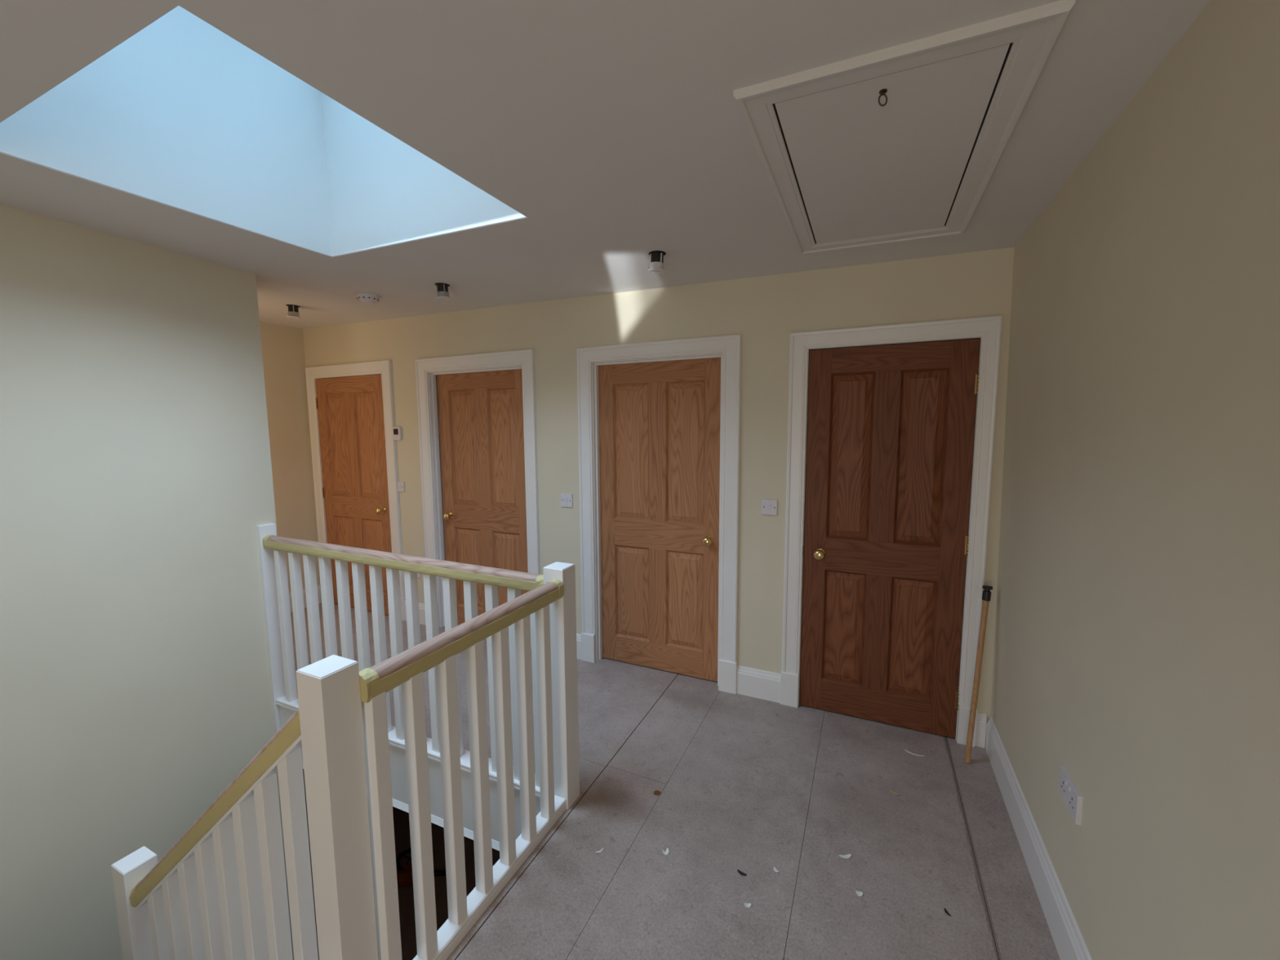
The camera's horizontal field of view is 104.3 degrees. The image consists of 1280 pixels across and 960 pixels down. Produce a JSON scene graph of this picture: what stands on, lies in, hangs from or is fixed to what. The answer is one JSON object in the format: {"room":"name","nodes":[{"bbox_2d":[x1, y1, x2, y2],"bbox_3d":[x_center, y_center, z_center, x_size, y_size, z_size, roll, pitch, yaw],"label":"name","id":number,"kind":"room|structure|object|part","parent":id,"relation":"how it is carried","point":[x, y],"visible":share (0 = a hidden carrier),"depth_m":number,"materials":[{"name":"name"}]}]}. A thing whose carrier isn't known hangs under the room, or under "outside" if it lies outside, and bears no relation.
{"room":"upstairs landing","nodes":[
{"label":"upstairs landing","id":0,"kind":"room"},
{"bbox_2d":[111,845,157,959],"bbox_3d":[-1.837,2.015,1.876,0.094,1.275,0.092,2,7,25],"label":"newel post","id":1,"kind":"object","parent":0,"point":[134,924],"visible":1,"depth_m":1.79,"materials":[{"name":"white wood"}]},
{"bbox_2d":[0,204,293,959],"bbox_3d":[-2.800,1.478,1.176,0.139,5.200,3.917,2,6,19],"label":"wall","id":2,"kind":"structure","parent":0,"point":[136,485],"depth_m":2.21,"materials":[{"name":"beige paint"}]},
{"bbox_2d":[257,523,285,733],"bbox_3d":[-2.111,0.935,2.878,0.044,1.378,0.084,2,7,25],"label":"newel post","id":3,"kind":"object","parent":2,"relation":"attached to","point":[266,556],"visible":0.58,"depth_m":2.84,"materials":[{"name":"white wood"}]},
{"bbox_2d":[259,321,320,593],"bbox_3d":[-3.252,-0.122,3.922,0.120,2.620,1.247,2,7,25],"label":"wall","id":4,"kind":"structure","parent":0,"point":[282,346],"depth_m":4.28,"materials":[{"name":"beige paint"}]},
{"bbox_2d":[288,584,321,612],"bbox_3d":[-3.157,1.094,4.073,0.018,0.168,1.088,2,7,25],"label":"baseboard","id":5,"kind":"structure","parent":4,"relation":"attached to","point":[318,585],"depth_m":4.43,"materials":[{"name":"white wood"}]},
{"bbox_2d":[302,768,306,804],"bbox_3d":[-1.750,2.664,2.373,6.440,2.580,6.900,2,7,25],"label":"wall","id":6,"kind":"structure","parent":0,"point":[303,769],"depth_m":5.56,"materials":[{"name":"grey paint"}]},
{"bbox_2d":[306,798,499,959],"bbox_3d":[-1.729,3.991,2.561,6.220,0.100,6.800,2,7,25],"label":"floor","id":7,"kind":"structure","parent":0,"point":[401,818],"depth_m":4.66,"materials":[{"name":"black"}]},
{"bbox_2d":[395,848,446,887],"bbox_3d":[-2.110,3.546,4.616,0.702,0.354,0.342,2,6,21],"label":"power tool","id":8,"kind":"object","parent":7,"relation":"on","point":[404,873],"visible":0.43,"depth_m":4.54,"materials":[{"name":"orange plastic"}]},
{"bbox_3d":[-2.111,3.493,4.572,0.268,0.238,0.041,-1,6,-10],"label":"handle","id":9,"kind":"part","parent":8,"relation":"part of","materials":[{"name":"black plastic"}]},
{"bbox_2d":[0,0,1210,328],"bbox_3d":[-1.643,-0.943,1.056,5.337,0.096,5.308,2,7,25],"label":"ceiling","id":10,"kind":"structure","parent":0,"point":[619,133],"depth_m":1.29,"materials":[{"name":"white paint"}]},
{"bbox_2d":[0,4,525,256],"bbox_3d":[-1.208,-1.483,1.656,1.234,0.969,1.144,2,7,25],"label":"window","id":11,"kind":"structure","parent":10,"relation":"attached to","point":[181,113],"depth_m":2.04,"materials":[{"name":"clear glass"}]},
{"bbox_2d":[285,304,301,319],"bbox_3d":[-2.424,-1.176,3.480,0.086,0.083,0.086,2,7,25],"label":"recessed light","id":12,"kind":"object","parent":10,"relation":"in","point":[293,310],"visible":1,"depth_m":3.46,"materials":[{"name":"black plastic"}]},
{"bbox_2d":[355,292,379,304],"bbox_3d":[-1.735,-1.152,3.172,0.136,0.050,0.136,2,7,25],"label":"smoke detector","id":13,"kind":"object","parent":10,"relation":"attached to","point":[366,298],"visible":1,"depth_m":3.14,"materials":[{"name":"white plastic"}]},
{"bbox_2d":[435,282,451,301],"bbox_3d":[-1.153,-1.101,2.914,0.088,0.085,0.086,2,7,25],"label":"recessed light","id":14,"kind":"object","parent":10,"relation":"in","point":[442,292],"visible":1,"depth_m":2.89,"materials":[{"name":"black plastic"}]},
{"bbox_2d":[647,250,666,274],"bbox_3d":[0.079,-1.027,2.353,0.089,0.085,0.086,2,7,25],"label":"recessed light","id":15,"kind":"object","parent":10,"relation":"in","point":[656,257],"visible":1,"depth_m":2.33,"materials":[{"name":"black plastic"}]},
{"bbox_2d":[733,0,1075,254],"bbox_3d":[0.775,-0.972,1.614,0.649,0.064,1.217,2,7,25],"label":"hatch","id":16,"kind":"object","parent":10,"relation":"attached to","point":[904,142],"visible":1,"depth_m":1.33,"materials":[{"name":"white wood"}]},
{"bbox_3d":[0.775,-0.977,1.614,0.481,0.013,1.056,2,7,25],"label":"panel","id":17,"kind":"part","parent":16,"relation":"part of","materials":[{"name":"white wood"}]},
{"bbox_2d":[302,247,1013,742],"bbox_3d":[-0.576,-0.090,3.448,5.377,2.620,0.140,2,7,25],"label":"wall","id":18,"kind":"structure","parent":0,"point":[765,310],"depth_m":2.86,"materials":[{"name":"beige paint"}]},
{"bbox_2d":[305,360,404,621],"bbox_3d":[-2.416,0.086,4.284,1.057,2.121,0.210,2,7,25],"label":"door","id":19,"kind":"structure","parent":18,"relation":"in","point":[351,406],"depth_m":4.22,"materials":[{"name":"brown wood"}]},
{"bbox_3d":[-2.602,-0.303,4.308,0.230,0.865,0.026,2,7,25],"label":"panel","id":20,"kind":"part","parent":19,"relation":"part of","materials":[{"name":"brown wood"}]},
{"bbox_3d":[-2.597,0.635,4.405,0.230,0.616,0.026,2,7,25],"label":"panel","id":21,"kind":"part","parent":19,"relation":"part of","materials":[{"name":"brown wood"}]},
{"bbox_3d":[-2.268,-0.289,4.154,0.230,0.865,0.026,2,7,25],"label":"panel","id":22,"kind":"part","parent":19,"relation":"part of","materials":[{"name":"brown wood"}]},
{"bbox_3d":[-2.262,0.649,4.251,0.230,0.616,0.026,2,7,25],"label":"panel","id":23,"kind":"part","parent":19,"relation":"part of","materials":[{"name":"brown wood"}]},
{"bbox_3d":[-2.142,0.252,4.096,0.057,0.057,0.068,2,7,25],"label":"knob","id":24,"kind":"part","parent":19,"relation":"part of","materials":[{"name":"gold metal"}]},
{"bbox_2d":[392,426,402,439],"bbox_3d":[-1.931,-0.370,3.958,0.084,0.108,0.023,2,7,25],"label":"thermostat","id":25,"kind":"object","parent":18,"relation":"attached to","point":[397,431],"visible":1,"depth_m":3.94,"materials":[{"name":"white plastic"}]},
{"bbox_2d":[397,481,404,492],"bbox_3d":[-1.933,0.055,4.009,0.082,0.082,0.016,2,7,25],"label":"light switch","id":26,"kind":"object","parent":18,"relation":"attached to","point":[401,487],"visible":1,"depth_m":4.00,"materials":[{"name":"white plastic"}]},
{"bbox_2d":[414,348,540,648],"bbox_3d":[-1.178,0.142,3.736,1.098,2.108,0.170,2,7,25],"label":"door","id":27,"kind":"structure","parent":18,"relation":"in","point":[477,413],"depth_m":3.72,"materials":[{"name":"brown wood"}]},
{"bbox_3d":[-1.490,0.282,3.862,0.057,0.057,0.068,2,7,25],"label":"knob","id":28,"kind":"part","parent":27,"relation":"part of","materials":[{"name":"gold metal"}]},
{"bbox_3d":[-1.332,-0.242,3.790,0.236,0.855,0.026,2,7,25],"label":"panel","id":29,"kind":"part","parent":27,"relation":"part of","materials":[{"name":"brown wood"}]},
{"bbox_3d":[-1.327,0.686,3.886,0.236,0.609,0.026,2,7,25],"label":"panel","id":30,"kind":"part","parent":27,"relation":"part of","materials":[{"name":"brown wood"}]},
{"bbox_3d":[-0.993,-0.228,3.633,0.236,0.855,0.026,2,7,25],"label":"panel","id":31,"kind":"part","parent":27,"relation":"part of","materials":[{"name":"brown wood"}]},
{"bbox_3d":[-0.987,0.700,3.729,0.236,0.609,0.026,2,7,25],"label":"panel","id":32,"kind":"part","parent":27,"relation":"part of","materials":[{"name":"brown wood"}]},
{"bbox_2d":[560,493,573,507],"bbox_3d":[-0.495,0.137,3.348,0.090,0.090,0.016,2,7,25],"label":"light switch","id":33,"kind":"object","parent":18,"relation":"attached to","point":[566,500],"visible":1,"depth_m":3.34,"materials":[{"name":"white plastic"}]},
{"bbox_2d":[576,333,742,693],"bbox_3d":[0.113,0.205,3.142,1.068,2.088,0.170,2,7,25],"label":"door","id":34,"kind":"structure","parent":18,"relation":"in","point":[659,422],"depth_m":3.12,"materials":[{"name":"brown wood"}]},
{"bbox_3d":[-0.052,-0.178,3.196,0.227,0.849,0.026,2,7,25],"label":"panel","id":35,"kind":"part","parent":34,"relation":"part of","materials":[{"name":"brown wood"}]},
{"bbox_3d":[-0.046,0.743,3.292,0.227,0.605,0.026,2,7,25],"label":"panel","id":36,"kind":"part","parent":34,"relation":"part of","materials":[{"name":"brown wood"}]},
{"bbox_3d":[0.286,0.757,3.139,0.227,0.605,0.026,2,7,25],"label":"panel","id":37,"kind":"part","parent":34,"relation":"part of","materials":[{"name":"brown wood"}]},
{"bbox_3d":[0.280,-0.164,3.043,0.227,0.849,0.026,2,7,25],"label":"panel","id":38,"kind":"part","parent":34,"relation":"part of","materials":[{"name":"brown wood"}]},
{"bbox_3d":[0.405,0.367,2.985,0.057,0.057,0.068,2,7,25],"label":"knob","id":39,"kind":"part","parent":34,"relation":"part of","materials":[{"name":"gold metal"}]},
{"bbox_2d":[404,600,986,747],"bbox_3d":[-0.126,1.157,3.284,4.019,0.168,0.018,2,7,25],"label":"baseboard","id":40,"kind":"structure","parent":18,"relation":"attached to","point":[750,682],"depth_m":2.90,"materials":[{"name":"white wood"}]},
{"bbox_2d":[761,499,777,515],"bbox_3d":[0.724,0.152,2.783,0.085,0.085,0.016,2,7,25],"label":"light switch","id":41,"kind":"object","parent":18,"relation":"attached to","point":[769,507],"visible":1,"depth_m":2.78,"materials":[{"name":"white plastic"}]},
{"bbox_2d":[780,315,1002,746],"bbox_3d":[1.246,0.262,2.599,0.937,2.073,0.210,2,7,25],"label":"door","id":42,"kind":"structure","parent":18,"relation":"in","point":[891,427],"depth_m":2.54,"materials":[{"name":"brown wood"}]},
{"bbox_3d":[0.963,0.399,2.667,0.057,0.057,0.068,2,7,25],"label":"knob","id":43,"kind":"part","parent":42,"relation":"part of","materials":[{"name":"gold metal"}]},
{"bbox_3d":[1.105,0.799,2.700,0.184,0.603,0.026,2,7,25],"label":"panel","id":44,"kind":"part","parent":42,"relation":"part of","materials":[{"name":"brown wood"}]},
{"bbox_3d":[1.099,-0.120,2.604,0.184,0.847,0.026,2,7,25],"label":"panel","id":45,"kind":"part","parent":42,"relation":"part of","materials":[{"name":"brown wood"}]},
{"bbox_3d":[1.398,0.811,2.564,0.184,0.603,0.026,2,7,25],"label":"panel","id":46,"kind":"part","parent":42,"relation":"part of","materials":[{"name":"brown wood"}]},
{"bbox_3d":[1.392,-0.108,2.469,0.184,0.847,0.026,2,7,25],"label":"panel","id":47,"kind":"part","parent":42,"relation":"part of","materials":[{"name":"brown wood"}]},
{"bbox_2d":[290,602,1060,959],"bbox_3d":[-1.615,1.464,1.334,5.137,0.020,5.168,2,7,25],"label":"floor","id":48,"kind":"structure","parent":0,"point":[753,786],"depth_m":1.89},
{"bbox_2d":[359,579,566,959],"bbox_3d":[-0.511,0.920,1.657,0.085,0.980,0.829,3,7,26],"label":"balustrade","id":49,"kind":"object","parent":48,"relation":"on","point":[406,668],"visible":0.99,"depth_m":1.53,"materials":[{"name":"white wood"}]},
{"bbox_3d":[-0.518,0.475,1.613,0.062,0.080,0.828,3,7,27],"label":"handrail","id":50,"kind":"part","parent":49,"relation":"part of","materials":[{"name":"brown wood"}]},
{"bbox_3d":[-0.508,1.385,1.706,0.060,0.046,0.827,2,7,25],"label":"rail","id":51,"kind":"part","parent":49,"relation":"part of","materials":[{"name":"white wood"}]},
{"bbox_2d":[653,790,660,795],"bbox_3d":[0.074,1.356,2.155,0.031,0.002,0.031,2,7,25],"label":"washer","id":52,"kind":"object","parent":48,"relation":"on","point":[656,793],"visible":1,"depth_m":2.15,"materials":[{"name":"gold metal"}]},
{"bbox_2d":[662,848,669,854],"bbox_3d":[0.095,1.384,1.854,0.025,0.009,0.024,2,7,25],"label":"flake","id":53,"kind":"object","parent":48,"relation":"on","point":[666,852],"visible":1,"depth_m":1.85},
{"bbox_2d":[737,869,746,875],"bbox_3d":[0.361,1.395,1.764,0.035,0.002,0.013,4,8,38],"label":"lump","id":54,"kind":"object","parent":48,"relation":"on","point":[740,873],"visible":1,"depth_m":1.76,"materials":[{"name":"grey"}]},
{"bbox_2d":[744,902,751,907],"bbox_3d":[0.356,1.406,1.646,0.023,0.004,0.016,0,6,6],"label":"flake","id":55,"kind":"object","parent":48,"relation":"on","point":[748,905],"visible":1,"depth_m":1.65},
{"bbox_2d":[839,853,851,858],"bbox_3d":[0.756,1.384,1.830,0.046,0.004,0.017,-1,6,-2],"label":"flake","id":56,"kind":"object","parent":48,"relation":"on","point":[846,856],"visible":1,"depth_m":1.83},
{"bbox_2d":[855,890,862,896],"bbox_3d":[0.743,1.400,1.684,0.023,0.004,0.020,2,7,25],"label":"flake","id":57,"kind":"object","parent":48,"relation":"on","point":[859,893],"visible":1,"depth_m":1.68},
{"bbox_2d":[904,749,924,755],"bbox_3d":[1.325,1.321,2.401,0.084,0.005,0.014,4,7,34],"label":"strip","id":58,"kind":"object","parent":48,"relation":"on","point":[904,749],"visible":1,"depth_m":2.40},
{"bbox_2d":[964,585,992,763],"bbox_3d":[1.587,0.912,2.331,0.143,0.828,0.041,-6,8,-43],"label":"wooden pole","id":59,"kind":"object","parent":48,"relation":"on","point":[986,595],"visible":1,"depth_m":2.33,"materials":[{"name":"brown wood"}]},
{"bbox_2d":[990,0,1279,959],"bbox_3d":[0.681,0.322,-0.012,0.182,2.700,5.128,2,7,25],"label":"wall","id":60,"kind":"structure","parent":0,"point":[1136,651],"depth_m":1.06,"materials":[{"name":"beige paint"}]},
{"bbox_2d":[985,716,1092,959],"bbox_3d":[0.655,1.475,0.179,0.020,0.168,4.989,2,7,25],"label":"baseboard","id":61,"kind":"structure","parent":60,"relation":"attached to","point":[1068,939],"depth_m":1.69,"materials":[{"name":"white wood"}]},
{"bbox_2d":[1057,764,1082,825],"bbox_3d":[1.270,0.926,1.467,0.020,0.086,0.148,2,7,25],"label":"wall socket","id":62,"kind":"object","parent":60,"relation":"attached to","point":[1068,791],"visible":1,"depth_m":1.45,"materials":[{"name":"white plastic"}]},
{"bbox_3d":[-1.605,1.614,1.345,5.157,0.279,5.168,2,7,25],"label":"deck","id":63,"kind":"object","parent":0,"visible":0},
{"bbox_2d":[279,705,540,850],"bbox_3d":[-1.222,1.495,2.549,1.882,0.337,0.116,2,7,25],"label":"fascia","id":64,"kind":"object","parent":63,"relation":"attached to","point":[397,755],"visible":0.25,"depth_m":2.41,"materials":[{"name":"white paint"}]},
{"bbox_2d":[262,534,543,797],"bbox_3d":[-1.226,0.834,2.483,1.885,0.990,0.090,2,6,24],"label":"balustrade","id":65,"kind":"object","parent":64,"relation":"on","point":[515,581],"visible":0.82,"depth_m":2.46,"materials":[{"name":"white wood"}]},
{"bbox_3d":[-1.232,0.387,2.429,1.883,0.085,0.062,2,6,24],"label":"handrail","id":66,"kind":"part","parent":65,"relation":"part of","materials":[{"name":"brown wood"}]},
{"bbox_3d":[-1.223,1.312,2.532,1.885,0.030,0.090,2,6,24],"label":"rail","id":67,"kind":"part","parent":65,"relation":"part of","materials":[{"name":"white wood"}]},
{"bbox_2d":[542,561,579,809],"bbox_3d":[-0.324,1.020,2.092,0.093,1.351,0.092,2,7,25],"label":"newel post","id":68,"kind":"object","parent":63,"relation":"on","point":[562,611],"visible":0.59,"depth_m":2.04,"materials":[{"name":"white wood"}]},
{"bbox_3d":[-1.459,2.131,1.188,1.178,1.248,1.003,2,7,25],"label":"stairs","id":69,"kind":"structure","parent":63,"relation":"attached to","visible":0},
{"bbox_2d":[129,708,318,959],"bbox_3d":[-1.298,1.464,1.567,1.098,1.930,0.076,2,7,25],"label":"balustrade","id":70,"kind":"object","parent":69,"relation":"on","point":[220,892],"visible":0.9,"depth_m":1.45,"materials":[{"name":"white wood"}]},
{"bbox_3d":[-1.302,1.026,1.520,1.097,1.043,0.065,2,7,25],"label":"handrail","id":71,"kind":"part","parent":70,"relation":"part of","materials":[{"name":"beige wood"}]},
{"bbox_2d":[295,654,378,959],"bbox_3d":[-0.757,1.175,1.288,0.094,1.453,0.094,2,7,25],"label":"newel post","id":72,"kind":"object","parent":69,"relation":"attached to","point":[328,688],"visible":1,"depth_m":1.22,"materials":[{"name":"white wood"}]}
]}

